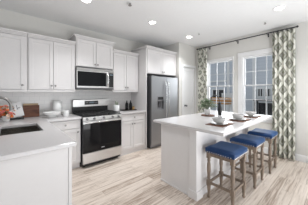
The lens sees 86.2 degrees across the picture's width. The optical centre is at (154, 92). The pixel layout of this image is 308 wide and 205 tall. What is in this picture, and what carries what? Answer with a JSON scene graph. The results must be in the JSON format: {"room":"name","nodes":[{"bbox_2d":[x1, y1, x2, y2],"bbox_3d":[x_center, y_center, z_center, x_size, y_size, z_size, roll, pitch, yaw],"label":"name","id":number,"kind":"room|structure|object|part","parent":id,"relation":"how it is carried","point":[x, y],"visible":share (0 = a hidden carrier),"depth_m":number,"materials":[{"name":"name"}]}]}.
{"room":"kitchen","nodes":[
{"label":"kitchen","id":0,"kind":"room"},
{"bbox_2d":[0,8,158,126],"bbox_3d":[-2.337,-0.009,2.895,6.850,2.711,0.120,0,0,-42],"label":"wall","id":1,"kind":"structure","parent":0,"point":[8,19],"depth_m":3.13,"materials":[{"name":"beige paint"}]},
{"bbox_2d":[0,27,26,91],"bbox_3d":[-2.438,-0.481,2.471,0.814,0.943,0.374,0,0,-42],"label":"upper cabinet","id":2,"kind":"object","parent":1,"relation":"attached to","point":[13,43],"visible":1,"depth_m":2.52,"materials":[{"name":"white paint"}]},
{"bbox_3d":[-2.333,-0.024,2.384,0.774,0.028,0.024,0,0,-42],"label":"light rail","id":3,"kind":"part","parent":2,"relation":"part of","materials":[{"name":"white paint"}]},
{"bbox_3d":[-2.439,-0.923,2.473,0.814,0.060,0.371,0,0,-42],"label":"crown molding","id":4,"kind":"part","parent":2,"relation":"part of","materials":[{"name":"white paint"}]},
{"bbox_2d":[27,32,75,91],"bbox_3d":[-1.863,-0.481,2.983,0.717,0.943,0.374,0,0,-42],"label":"upper cabinet","id":5,"kind":"object","parent":1,"relation":"attached to","point":[50,60],"visible":0.94,"depth_m":2.83,"materials":[{"name":"white paint"}]},
{"bbox_3d":[-1.895,-0.464,2.758,0.338,0.828,0.019,0,0,-42],"label":"door","id":6,"kind":"part","parent":5,"relation":"part of","materials":[{"name":"white paint"}]},
{"bbox_3d":[-1.773,-0.024,2.882,0.717,0.028,0.024,0,0,-42],"label":"light rail","id":7,"kind":"part","parent":5,"relation":"part of","materials":[{"name":"white paint"}]},
{"bbox_3d":[-1.864,-0.923,2.984,0.717,0.060,0.371,0,0,-42],"label":"crown molding","id":8,"kind":"part","parent":5,"relation":"part of","materials":[{"name":"white paint"}]},
{"bbox_3d":[-1.637,-0.464,2.988,0.341,0.828,0.019,0,0,-42],"label":"door","id":9,"kind":"part","parent":5,"relation":"part of","materials":[{"name":"white paint"}]},
{"bbox_2d":[0,90,130,118],"bbox_3d":[-1.988,0.189,3.119,3.668,0.483,0.008,0,0,-42],"label":"backsplash","id":10,"kind":"structure","parent":1,"relation":"attached to","point":[44,100],"depth_m":3.26,"materials":[{"name":"white tile"}]},
{"bbox_2d":[68,33,115,69],"bbox_3d":[-1.297,-0.794,3.466,0.842,0.592,0.404,0,0,-42],"label":"upper cabinet","id":11,"kind":"object","parent":1,"relation":"attached to","point":[90,52],"visible":0.96,"depth_m":3.30,"materials":[{"name":"white paint"}]},
{"bbox_3d":[-1.327,-0.762,3.224,0.360,0.505,0.019,0,0,-42],"label":"door","id":12,"kind":"part","parent":11,"relation":"part of","materials":[{"name":"white paint"}]},
{"bbox_3d":[-1.299,-1.060,3.467,0.842,0.060,0.401,0,0,-42],"label":"crown molding","id":13,"kind":"part","parent":11,"relation":"part of","materials":[{"name":"white paint"}]},
{"bbox_2d":[75,67,113,89],"bbox_3d":[-1.278,-0.268,3.444,0.754,0.414,0.448,0,0,-42],"label":"microwave","id":14,"kind":"object","parent":11,"relation":"attached to","point":[85,78],"visible":0.99,"depth_m":3.29,"materials":[{"name":"grey metal"}]},
{"bbox_3d":[-1.237,-0.263,3.277,0.571,0.282,0.026,0,0,-42],"label":"door glass","id":15,"kind":"part","parent":14,"relation":"part of","materials":[{"name":"black glass"}]},
{"bbox_3d":[-1.222,-0.253,3.292,0.636,0.324,0.036,0,0,-42],"label":"door","id":16,"kind":"part","parent":14,"relation":"part of","materials":[{"name":"glass"}]},
{"bbox_3d":[-1.179,-0.446,3.332,0.754,0.058,0.034,0,0,-42],"label":"vent panel","id":17,"kind":"part","parent":14,"relation":"part of","materials":[{"name":"silver metal"}]},
{"bbox_3d":[-1.179,-0.075,3.333,0.754,0.028,0.032,0,0,-42],"label":"panel","id":18,"kind":"part","parent":14,"relation":"part of","materials":[{"name":"grey metal"}]},
{"bbox_3d":[-1.053,-0.762,3.467,0.360,0.505,0.019,0,0,-42],"label":"door","id":19,"kind":"part","parent":11,"relation":"part of","materials":[{"name":"white paint"}]},
{"bbox_2d":[106,49,138,91],"bbox_3d":[-0.760,-0.481,3.964,0.696,0.943,0.374,0,0,-42],"label":"upper cabinet","id":20,"kind":"object","parent":1,"relation":"attached to","point":[125,63],"visible":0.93,"depth_m":3.83,"materials":[{"name":"white paint"}]},
{"bbox_3d":[-0.787,-0.464,3.744,0.324,0.828,0.019,0,0,-42],"label":"door","id":21,"kind":"part","parent":20,"relation":"part of","materials":[{"name":"white paint"}]},
{"bbox_3d":[-0.761,-0.923,3.965,0.696,0.060,0.371,0,0,-42],"label":"crown molding","id":22,"kind":"part","parent":20,"relation":"part of","materials":[{"name":"white paint"}]},
{"bbox_3d":[-0.538,-0.464,3.965,0.329,0.828,0.019,0,0,-42],"label":"door","id":23,"kind":"part","parent":20,"relation":"part of","materials":[{"name":"white paint"}]},
{"bbox_2d":[131,45,176,76],"bbox_3d":[-0.005,-0.776,4.431,1.074,0.647,0.680,0,0,-42],"label":"upper cabinet","id":24,"kind":"object","parent":1,"relation":"attached to","point":[160,62],"visible":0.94,"depth_m":4.17,"materials":[{"name":"white paint"}]},
{"bbox_3d":[-0.006,-1.070,4.432,1.074,0.060,0.676,0,0,-42],"label":"crown molding","id":25,"kind":"part","parent":24,"relation":"part of","materials":[{"name":"white paint"}]},
{"bbox_3d":[0.018,-0.745,4.052,0.498,0.560,0.019,0,0,-42],"label":"door","id":26,"kind":"part","parent":24,"relation":"part of","materials":[{"name":"white paint"}]},
{"bbox_3d":[0.397,-0.745,4.389,0.500,0.560,0.019,0,0,-42],"label":"door","id":27,"kind":"part","parent":24,"relation":"part of","materials":[{"name":"white paint"}]},
{"bbox_2d":[0,0,307,47],"bbox_3d":[0.298,-1.424,0.554,7.677,0.120,7.120,0,0,-42],"label":"ceiling","id":28,"kind":"structure","parent":0,"point":[215,21],"depth_m":2.96,"materials":[{"name":"white paint"}]},
{"bbox_2d":[80,0,91,2],"bbox_3d":[-1.010,-1.359,2.428,0.176,0.010,0.176,0,0,-42],"label":"recessed light","id":29,"kind":"object","parent":28,"relation":"in","point":[84,1],"visible":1,"depth_m":2.46,"materials":[{"name":"white paint"}]},
{"bbox_2d":[148,20,156,23],"bbox_3d":[-0.043,-1.359,3.196,0.176,0.010,0.176,0,0,-42],"label":"recessed light","id":30,"kind":"object","parent":28,"relation":"in","point":[150,21],"visible":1,"depth_m":3.19,"materials":[{"name":"white paint"}]},
{"bbox_2d":[272,5,285,10],"bbox_3d":[2.013,-1.359,2.660,0.176,0.010,0.176,0,0,-42],"label":"recessed light","id":31,"kind":"object","parent":28,"relation":"in","point":[280,7],"visible":1,"depth_m":2.66,"materials":[{"name":"white paint"}]},
{"bbox_2d":[161,42,180,115],"bbox_3d":[0.459,-0.009,4.800,0.100,2.711,0.750,0,0,-42],"label":"wall","id":32,"kind":"structure","parent":0,"point":[176,47],"depth_m":4.53,"materials":[{"name":"beige paint"}]},
{"bbox_2d":[181,43,195,115],"bbox_3d":[0.966,-0.009,4.822,0.687,2.711,0.110,0,0,-42],"label":"wall","id":33,"kind":"structure","parent":0,"point":[188,53],"depth_m":4.76,"materials":[{"name":"beige paint"}]},
{"bbox_2d":[182,64,195,115],"bbox_3d":[1.009,0.280,4.777,0.672,2.135,0.125,0,0,-42],"label":"door","id":34,"kind":"structure","parent":33,"relation":"in","point":[187,73],"depth_m":4.81,"materials":[{"name":"white paint"}]},
{"bbox_3d":[0.989,0.312,4.814,0.560,2.054,0.043,0,0,-42],"label":"panel","id":35,"kind":"part","parent":34,"relation":"part of","materials":[{"name":"white paint"}]},
{"bbox_2d":[72,145,307,204],"bbox_3d":[0.279,1.397,0.457,7.517,0.100,7.000,0,0,-42],"label":"floor","id":36,"kind":"structure","parent":0,"point":[133,178],"depth_m":2.38,"materials":[{"name":"brown wood"}]},
{"bbox_2d":[0,147,71,204],"bbox_3d":[-1.594,0.909,1.648,1.023,0.876,1.481,0,0,-42],"label":"base cabinet","id":37,"kind":"object","parent":36,"relation":"on","point":[45,178],"visible":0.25,"depth_m":1.28,"materials":[{"name":"white paint"}]},
{"bbox_2d":[0,114,81,160],"bbox_3d":[-1.606,0.451,2.031,1.634,0.037,2.122,0,0,-42],"label":"countertop","id":38,"kind":"structure","parent":37,"relation":"on","point":[50,138],"depth_m":1.51,"materials":[{"name":"white stone"}]},
{"bbox_2d":[0,96,12,110],"bbox_3d":[-1.734,0.238,1.829,0.249,0.386,0.130,0,0,-42],"label":"faucet","id":39,"kind":"object","parent":38,"relation":"on","point":[1,97],"visible":1,"depth_m":1.91,"materials":[{"name":"silver metal"}]},
{"bbox_3d":[-1.756,0.198,1.859,0.228,0.307,0.029,0,0,-42],"label":"spout","id":40,"kind":"part","parent":39,"relation":"part of","materials":[{"name":"silver metal"}]},
{"bbox_2d":[0,105,15,121],"bbox_3d":[-2.172,0.305,2.416,0.220,0.253,0.220,0,0,-28],"label":"flower arrangement","id":41,"kind":"object","parent":38,"relation":"on","point":[5,114],"visible":0.94,"depth_m":2.38,"materials":[{"name":"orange plant"}]},
{"bbox_3d":[-2.180,0.389,2.418,0.100,0.085,0.100,0,0,-42],"label":"pot","id":42,"kind":"part","parent":41,"relation":"part of","materials":[{"name":"white ceramic"}]},
{"bbox_2d":[0,125,40,135],"bbox_3d":[-1.608,0.575,1.984,0.392,0.208,0.634,0,0,-42],"label":"sink","id":43,"kind":"object","parent":38,"relation":"in","point":[9,131],"visible":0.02,"depth_m":2.20,"materials":[{"name":"metal"}]},
{"bbox_2d":[23,105,38,117],"bbox_3d":[-2.155,0.328,2.879,0.230,0.204,0.039,0,0,-42],"label":"cutting board","id":44,"kind":"object","parent":38,"relation":"on","point":[29,110],"visible":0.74,"depth_m":2.87,"materials":[{"name":"brown wood"}]},
{"bbox_2d":[43,111,61,117],"bbox_3d":[-1.760,0.384,2.833,0.280,0.094,0.280,0,0,-42],"label":"serving bowl","id":45,"kind":"object","parent":38,"relation":"on","point":[51,114],"visible":1,"depth_m":2.78,"materials":[{"name":"white ceramic"}]},
{"bbox_2d":[52,101,61,115],"bbox_3d":[-1.826,0.295,3.088,0.152,0.272,0.152,0,0,-42],"label":"canister","id":46,"kind":"object","parent":38,"relation":"on","point":[57,105],"visible":0.84,"depth_m":3.03,"materials":[{"name":"white ceramic"}]},
{"bbox_2d":[61,110,68,116],"bbox_3d":[-1.591,0.375,2.916,0.136,0.112,0.100,0,0,-42],"label":"mug","id":47,"kind":"object","parent":38,"relation":"on","point":[65,112],"visible":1,"depth_m":2.89,"materials":[{"name":"white ceramic"}]},
{"bbox_3d":[-2.229,0.345,2.669,0.170,0.172,0.170,0,0,-42],"label":"book stand","id":48,"kind":"object","parent":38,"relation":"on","visible":0},
{"bbox_2d":[7,102,23,117],"bbox_3d":[-2.229,0.281,2.649,0.210,0.258,0.071,0,0,-44],"label":"book","id":49,"kind":"object","parent":48,"relation":"on","point":[17,106],"visible":0.85,"depth_m":2.66,"materials":[{"name":"white paper"}]},
{"bbox_3d":[-0.739,0.909,1.435,0.028,0.876,0.026,0,0,-42],"label":"corner trim","id":50,"kind":"part","parent":37,"relation":"part of","materials":[{"name":"white paint"}]},
{"bbox_2d":[50,119,80,168],"bbox_3d":[-1.686,0.909,2.960,0.515,0.876,0.640,0,0,-42],"label":"base cabinet","id":51,"kind":"object","parent":36,"relation":"on","point":[72,128],"visible":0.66,"depth_m":2.85,"materials":[{"name":"white paint"}]},
{"bbox_3d":[-1.490,0.552,2.761,0.458,0.140,0.019,0,0,-42],"label":"drawer","id":52,"kind":"part","parent":51,"relation":"part of","materials":[{"name":"white paint"}]},
{"bbox_3d":[-1.490,0.932,2.761,0.458,0.600,0.019,0,0,-42],"label":"door","id":53,"kind":"part","parent":51,"relation":"part of","materials":[{"name":"white paint"}]},
{"bbox_2d":[72,99,121,166],"bbox_3d":[-1.164,0.750,3.341,0.756,1.195,0.748,0,0,-42],"label":"gas range","id":54,"kind":"object","parent":36,"relation":"on","point":[100,126],"visible":1,"depth_m":3.13,"materials":[{"name":"grey metal"}]},
{"bbox_2d":[74,113,120,117],"bbox_3d":[-1.168,0.442,3.346,0.756,0.019,0.609,0,0,-42],"label":"cooktop","id":55,"kind":"object","parent":54,"relation":"in","point":[92,115],"depth_m":3.12,"materials":[{"name":"black metal"}]},
{"bbox_3d":[-0.970,0.793,3.123,0.756,0.563,0.044,0,0,-42],"label":"oven door","id":56,"kind":"part","parent":54,"relation":"part of","materials":[{"name":"black glass"}]},
{"bbox_3d":[-0.970,1.172,3.123,0.756,0.180,0.044,0,0,-42],"label":"drawer","id":57,"kind":"part","parent":54,"relation":"part of","materials":[{"name":"metal"}]},
{"bbox_3d":[-0.969,0.473,3.122,0.756,0.063,0.046,0,0,-42],"label":"control panel","id":58,"kind":"part","parent":54,"relation":"part of","materials":[{"name":"metal"}]},
{"bbox_3d":[-0.934,0.535,3.083,0.716,0.024,0.057,0,0,-42],"label":"handle","id":59,"kind":"part","parent":54,"relation":"part of","materials":[{"name":"metal"}]},
{"bbox_2d":[120,112,144,155],"bbox_3d":[-0.662,0.909,3.872,0.680,0.876,0.640,0,0,-42],"label":"base cabinet","id":60,"kind":"object","parent":36,"relation":"on","point":[132,125],"visible":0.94,"depth_m":3.64,"materials":[{"name":"white paint"}]},
{"bbox_3d":[-0.601,0.932,3.552,0.317,0.600,0.019,0,0,-42],"label":"door","id":61,"kind":"part","parent":60,"relation":"part of","materials":[{"name":"white paint"}]},
{"bbox_2d":[112,109,145,114],"bbox_3d":[-0.664,0.451,3.870,0.686,0.037,0.628,0,0,-42],"label":"countertop","id":62,"kind":"structure","parent":60,"relation":"on","point":[131,111],"depth_m":3.71,"materials":[{"name":"white stone"}]},
{"bbox_2d":[113,101,119,110],"bbox_3d":[-0.873,0.316,3.769,0.144,0.231,0.144,0,0,-42],"label":"crock","id":63,"kind":"object","parent":62,"relation":"on","point":[116,107],"visible":0.97,"depth_m":3.73,"materials":[{"name":"white ceramic"}]},
{"bbox_3d":[-0.477,0.552,3.663,0.650,0.140,0.019,0,0,-42],"label":"drawer","id":64,"kind":"part","parent":60,"relation":"part of","materials":[{"name":"white paint"}]},
{"bbox_3d":[-0.356,0.932,3.770,0.327,0.600,0.019,0,0,-42],"label":"door","id":65,"kind":"part","parent":60,"relation":"part of","materials":[{"name":"white paint"}]},
{"bbox_2d":[131,48,146,149],"bbox_3d":[-0.398,0.154,4.105,0.020,2.385,0.631,0,0,-42],"label":"panel","id":66,"kind":"object","parent":36,"relation":"on","point":[138,99],"visible":0.56,"depth_m":3.97,"materials":[{"name":"white paint"}]},
{"bbox_2d":[147,75,177,147],"bbox_3d":[0.078,0.468,4.399,0.938,1.758,0.742,0,0,-42],"label":"refrigerator","id":67,"kind":"object","parent":36,"relation":"on","point":[162,92],"visible":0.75,"depth_m":4.03,"materials":[{"name":"grey metal"}]},
{"bbox_3d":[0.091,0.433,4.049,0.492,1.648,0.068,0,0,-42],"label":"freezer door","id":68,"kind":"part","parent":67,"relation":"part of","materials":[{"name":"metal"}]},
{"bbox_3d":[0.286,0.227,4.136,0.025,1.021,0.073,0,0,-42],"label":"handle","id":69,"kind":"part","parent":67,"relation":"part of","materials":[{"name":"metal"}]},
{"bbox_3d":[0.353,0.227,4.196,0.025,1.021,0.073,0,0,-42],"label":"handle","id":70,"kind":"part","parent":67,"relation":"part of","materials":[{"name":"metal"}]},
{"bbox_3d":[0.444,0.433,4.363,0.440,1.648,0.068,0,0,-42],"label":"door","id":71,"kind":"part","parent":67,"relation":"part of","materials":[{"name":"metal"}]},
{"bbox_2d":[160,124,248,200],"bbox_3d":[0.966,0.909,2.872,1.788,0.876,0.674,0,0,-42],"label":"kitchen island","id":72,"kind":"object","parent":36,"relation":"on","point":[184,161],"visible":0.46,"depth_m":2.25,"materials":[{"name":"white paint"}]},
{"bbox_3d":[0.286,0.909,2.347,0.017,0.876,0.535,0,0,-42],"label":"panel","id":73,"kind":"part","parent":72,"relation":"part of","materials":[{"name":"white paint"}]},
{"bbox_3d":[0.527,0.909,2.125,0.114,0.876,0.112,0,0,-42],"label":"corner post","id":74,"kind":"part","parent":72,"relation":"part of","materials":[{"name":"white paint"}]},
{"bbox_3d":[0.966,1.297,2.872,1.788,0.100,0.674,0,0,-42],"label":"baseboard","id":75,"kind":"part","parent":72,"relation":"part of","materials":[{"name":"white paint"}]},
{"bbox_2d":[153,111,271,135],"bbox_3d":[1.054,0.451,2.786,1.868,0.037,1.130,0,0,-42],"label":"island countertop","id":76,"kind":"structure","parent":72,"relation":"on","point":[196,122],"depth_m":2.36,"materials":[{"name":"white stone"}]},
{"bbox_2d":[211,95,221,114],"bbox_3d":[1.180,0.237,3.133,0.213,0.388,0.076,0,0,-10],"label":"jug","id":77,"kind":"object","parent":76,"relation":"on","point":[219,104],"visible":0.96,"depth_m":3.12,"materials":[{"name":"ceramic"}]},
{"bbox_2d":[205,123,233,126],"bbox_3d":[0.886,0.428,2.228,0.340,0.006,0.240,0,0,-42],"label":"placemat","id":78,"kind":"object","parent":76,"relation":"on","point":[211,124],"visible":0.69,"depth_m":2.18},
{"bbox_2d":[210,121,227,124],"bbox_3d":[0.864,0.416,2.208,0.228,0.018,0.228,0,0,-42],"label":"dinner plate","id":79,"kind":"object","parent":78,"relation":"on","point":[212,122],"visible":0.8,"depth_m":2.20,"materials":[{"name":"beige ceramic"}]},
{"bbox_2d":[212,117,225,123],"bbox_3d":[0.864,0.380,2.208,0.178,0.074,0.178,0,0,-42],"label":"bowl","id":80,"kind":"object","parent":79,"relation":"on","point":[218,120],"visible":1,"depth_m":2.16,"materials":[{"name":"white ceramic"}]},
{"bbox_2d":[228,119,250,121],"bbox_3d":[1.317,0.428,2.571,0.340,0.006,0.240,0,0,-42],"label":"placemat","id":81,"kind":"object","parent":76,"relation":"on","point":[228,119],"visible":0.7,"depth_m":2.48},
{"bbox_3d":[1.295,0.416,2.551,0.228,0.018,0.228,0,0,-42],"label":"dinner plate","id":82,"kind":"object","parent":81,"relation":"on","visible":0},
{"bbox_2d":[232,114,243,119],"bbox_3d":[1.294,0.380,2.551,0.178,0.074,0.178,0,0,-42],"label":"bowl","id":83,"kind":"object","parent":82,"relation":"on","point":[236,116],"visible":0.98,"depth_m":2.50,"materials":[{"name":"white ceramic"}]},
{"bbox_3d":[0.987,0.424,3.048,0.240,0.014,0.240,0,0,-42],"label":"round board","id":84,"kind":"object","parent":76,"relation":"on","visible":0},
{"bbox_2d":[198,98,216,114],"bbox_3d":[0.984,0.262,3.058,0.366,0.309,0.331,0,0,-42],"label":"potted plant","id":85,"kind":"object","parent":84,"relation":"on","point":[206,104],"visible":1,"depth_m":3.02,"materials":[{"name":"green plant"}]},
{"bbox_3d":[0.981,0.364,3.062,0.128,0.105,0.128,0,0,-42],"label":"pot","id":86,"kind":"part","parent":85,"relation":"part of","materials":[{"name":"white ceramic"}]},
{"bbox_3d":[1.728,0.428,2.937,0.340,0.006,0.240,0,0,-42],"label":"placemat","id":87,"kind":"object","parent":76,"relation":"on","visible":0},
{"bbox_3d":[1.705,0.416,2.917,0.228,0.018,0.228,0,0,-42],"label":"dinner plate","id":88,"kind":"object","parent":87,"relation":"on","visible":0},
{"bbox_2d":[245,111,255,115],"bbox_3d":[1.706,0.380,2.917,0.178,0.074,0.178,0,0,-42],"label":"bowl","id":89,"kind":"object","parent":88,"relation":"on","point":[250,113],"visible":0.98,"depth_m":2.87,"materials":[{"name":"white ceramic"}]},
{"bbox_2d":[205,141,247,204],"bbox_3d":[0.922,1.017,2.113,0.419,0.660,0.389,0,0,-42],"label":"counter stool","id":90,"kind":"object","parent":36,"relation":"on","point":[221,150],"visible":1,"depth_m":2.06,"materials":[{"name":"brown wood"}]},
{"bbox_3d":[0.699,1.054,2.115,0.050,0.585,0.049,0,0,-42],"label":"leg","id":91,"kind":"part","parent":90,"relation":"part of","materials":[{"name":"brown wood"}]},
{"bbox_3d":[0.945,1.054,2.335,0.050,0.585,0.049,0,0,-42],"label":"leg","id":92,"kind":"part","parent":90,"relation":"part of","materials":[{"name":"brown wood"}]},
{"bbox_3d":[0.922,0.724,2.113,0.410,0.074,0.380,0,0,-42],"label":"seat","id":93,"kind":"part","parent":90,"relation":"part of","materials":[{"name":"blue fabric"}]},
{"bbox_3d":[0.898,1.054,1.891,0.050,0.585,0.049,0,0,-42],"label":"leg","id":94,"kind":"part","parent":90,"relation":"part of","materials":[{"name":"brown wood"}]},
{"bbox_3d":[1.145,1.054,2.110,0.050,0.585,0.049,0,0,-42],"label":"leg","id":95,"kind":"part","parent":90,"relation":"part of","materials":[{"name":"brown wood"}]},
{"bbox_2d":[229,134,265,188],"bbox_3d":[1.431,1.017,2.533,0.419,0.660,0.389,0,0,-42],"label":"counter stool","id":96,"kind":"object","parent":36,"relation":"on","point":[252,142],"visible":0.9,"depth_m":2.44,"materials":[{"name":"brown wood"}]},
{"bbox_3d":[1.431,0.724,2.533,0.410,0.074,0.380,0,0,-42],"label":"seat","id":97,"kind":"part","parent":96,"relation":"part of","materials":[{"name":"blue fabric"}]},
{"bbox_3d":[1.408,1.054,2.311,0.050,0.585,0.049,0,0,-42],"label":"leg","id":98,"kind":"part","parent":96,"relation":"part of","materials":[{"name":"brown wood"}]},
{"bbox_3d":[1.655,1.054,2.530,0.050,0.585,0.049,0,0,-42],"label":"leg","id":99,"kind":"part","parent":96,"relation":"part of","materials":[{"name":"brown wood"}]},
{"bbox_2d":[247,128,277,173],"bbox_3d":[1.938,1.017,2.950,0.419,0.660,0.389,0,0,-42],"label":"counter stool","id":100,"kind":"object","parent":36,"relation":"on","point":[269,135],"visible":0.83,"depth_m":2.87,"materials":[{"name":"brown wood"}]},
{"bbox_3d":[1.715,1.054,2.952,0.050,0.585,0.049,0,0,-42],"label":"leg","id":101,"kind":"part","parent":100,"relation":"part of","materials":[{"name":"brown wood"}]},
{"bbox_3d":[1.938,0.724,2.950,0.410,0.074,0.380,0,0,-42],"label":"seat","id":102,"kind":"part","parent":100,"relation":"part of","materials":[{"name":"blue fabric"}]},
{"bbox_3d":[1.914,1.054,2.728,0.050,0.585,0.049,0,0,-42],"label":"leg","id":103,"kind":"part","parent":100,"relation":"part of","materials":[{"name":"brown wood"}]},
{"bbox_3d":[2.160,1.054,2.947,0.050,0.585,0.049,0,0,-42],"label":"leg","id":104,"kind":"part","parent":100,"relation":"part of","materials":[{"name":"brown wood"}]},
{"bbox_2d":[196,21,307,155],"bbox_3d":[3.107,-0.009,3.053,0.160,2.711,7.120,0,0,-42],"label":"wall","id":105,"kind":"structure","parent":0,"point":[230,49],"depth_m":3.27,"materials":[{"name":"beige paint"}]},
{"bbox_2d":[207,56,233,112],"bbox_3d":[1.790,-0.120,4.491,0.205,1.575,0.840,0,0,-42],"label":"window","id":106,"kind":"structure","parent":105,"relation":"in","point":[220,60],"depth_m":4.45,"materials":[{"name":"white paint"}]},
{"bbox_3d":[1.799,0.173,4.500,0.030,0.712,0.704,0,0,-42],"label":"sash","id":107,"kind":"part","parent":106,"relation":"part of","materials":[{"name":"white paint"}]},
{"bbox_3d":[1.825,-0.499,4.523,0.030,0.692,0.704,0,0,-42],"label":"sash","id":108,"kind":"part","parent":106,"relation":"part of","materials":[{"name":"white paint"}]},
{"bbox_2d":[196,25,298,49],"bbox_3d":[2.037,-1.251,4.041,0.124,0.082,2.294,0,0,-42],"label":"curtain rod","id":109,"kind":"object","parent":105,"relation":"attached to","point":[297,26],"visible":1,"depth_m":3.77,"materials":[{"name":"black metal"}]},
{"bbox_2d":[198,47,206,112],"bbox_3d":[1.371,0.021,4.726,0.108,2.612,0.304,0,0,-42],"label":"curtain","id":110,"kind":"object","parent":109,"relation":"hanging from","point":[202,53],"visible":0.66,"depth_m":4.71,"materials":[{"name":"green fabric"}]},
{"bbox_2d":[272,27,294,160],"bbox_3d":[2.613,0.021,3.335,0.102,2.612,0.372,0,0,-42],"label":"curtain","id":111,"kind":"object","parent":109,"relation":"hanging from","point":[283,42],"visible":0.95,"depth_m":3.32,"materials":[{"name":"green fabric"}]},
{"bbox_2d":[238,48,271,122],"bbox_3d":[2.428,-0.148,3.774,0.205,1.630,0.940,0,0,-42],"label":"window","id":112,"kind":"structure","parent":105,"relation":"in","point":[241,56],"depth_m":4.01,"materials":[{"name":"white paint"}]},
{"bbox_3d":[2.464,-0.499,3.805,0.030,0.692,0.704,0,0,-42],"label":"sash","id":113,"kind":"part","parent":112,"relation":"part of","materials":[{"name":"white paint"}]},
{"bbox_3d":[2.437,0.173,3.782,0.030,0.712,0.704,0,0,-42],"label":"sash","id":114,"kind":"part","parent":112,"relation":"part of","materials":[{"name":"white paint"}]},
{"bbox_2d":[257,147,307,162],"bbox_3d":[3.330,1.282,2.669,0.016,0.130,6.249,0,0,-42],"label":"baseboard","id":115,"kind":"structure","parent":105,"relation":"attached to","point":[302,158],"depth_m":3.23,"materials":[{"name":"white paint"}]},
{"label":"outside","id":116,"kind":"structure","parent":0,"visible":0},
{"bbox_3d":[10.916,1.897,14.603,26.183,0.100,32.000,0,0,-42],"label":"pavement","id":117,"kind":"object","parent":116,"visible":0},
{"bbox_2d":[210,97,231,111],"bbox_3d":[3.430,1.067,9.216,0.470,1.560,1.600,0,0,-42],"label":"bench","id":118,"kind":"object","parent":117,"relation":"on","point":[228,99],"visible":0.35,"depth_m":8.83,"materials":[{"name":"brown wood"}]},
{"bbox_3d":[3.553,0.402,9.325,0.040,0.230,1.600,0,0,-42],"label":"backrest","id":119,"kind":"part","parent":118,"relation":"part of","materials":[{"name":"brown wood"}]},
{"bbox_2d":[222,93,231,111],"bbox_3d":[4.227,0.922,9.523,0.070,1.750,0.700,0,0,-42],"label":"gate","id":120,"kind":"object","parent":117,"relation":"on","point":[227,95],"visible":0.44,"depth_m":9.49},
{"bbox_2d":[210,55,271,114],"bbox_3d":[6.516,-2.153,11.359,5.070,8.000,11.000,0,0,-42],"label":"neighbouring house","id":121,"kind":"structure","parent":117,"relation":"on","point":[222,68],"depth_m":9.04,"materials":[{"name":"blue"}]},
{"bbox_3d":[4.037,0.122,10.425,0.013,0.550,0.700,0,0,-42],"label":"pane","id":122,"kind":"part","parent":121,"relation":"part of","materials":[{"name":"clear glass"}]},
{"bbox_3d":[4.449,-0.903,9.921,0.069,5.500,0.140,0,0,-42],"label":"corner trim","id":123,"kind":"part","parent":121,"relation":"part of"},
{"bbox_3d":[5.379,-0.903,8.875,0.069,5.500,0.170,0,0,-42],"label":"corner trim","id":124,"kind":"part","parent":121,"relation":"part of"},
{"bbox_3d":[5.698,-0.018,8.557,0.013,0.430,0.600,0,0,-42],"label":"pane","id":125,"kind":"part","parent":121,"relation":"part of","materials":[{"name":"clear glass"}]},
{"bbox_3d":[5.781,1.147,8.463,0.013,1.200,0.750,0,0,-42],"label":"pane","id":126,"kind":"part","parent":121,"relation":"part of","materials":[{"name":"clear glass"}]},
{"bbox_2d":[253,99,271,113],"bbox_3d":[5.310,1.097,7.877,0.500,1.500,0.900,0,0,-42],"label":"patio table","id":127,"kind":"object","parent":117,"relation":"on","point":[255,100],"visible":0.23,"depth_m":8.01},
{"bbox_2d":[254,87,271,113],"bbox_3d":[5.696,0.787,7.985,0.100,2.120,1.550,0,0,-42],"label":"porch railing","id":128,"kind":"object","parent":117,"relation":"on","point":[255,88],"visible":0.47,"depth_m":8.43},
{"bbox_3d":[5.214,0.787,8.527,0.100,2.120,0.100,0,0,-42],"label":"post","id":129,"kind":"part","parent":128,"relation":"part of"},
{"bbox_3d":[5.686,0.047,7.997,0.060,0.560,1.480,0,0,-42],"label":"rail","id":130,"kind":"part","parent":128,"relation":"part of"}
]}

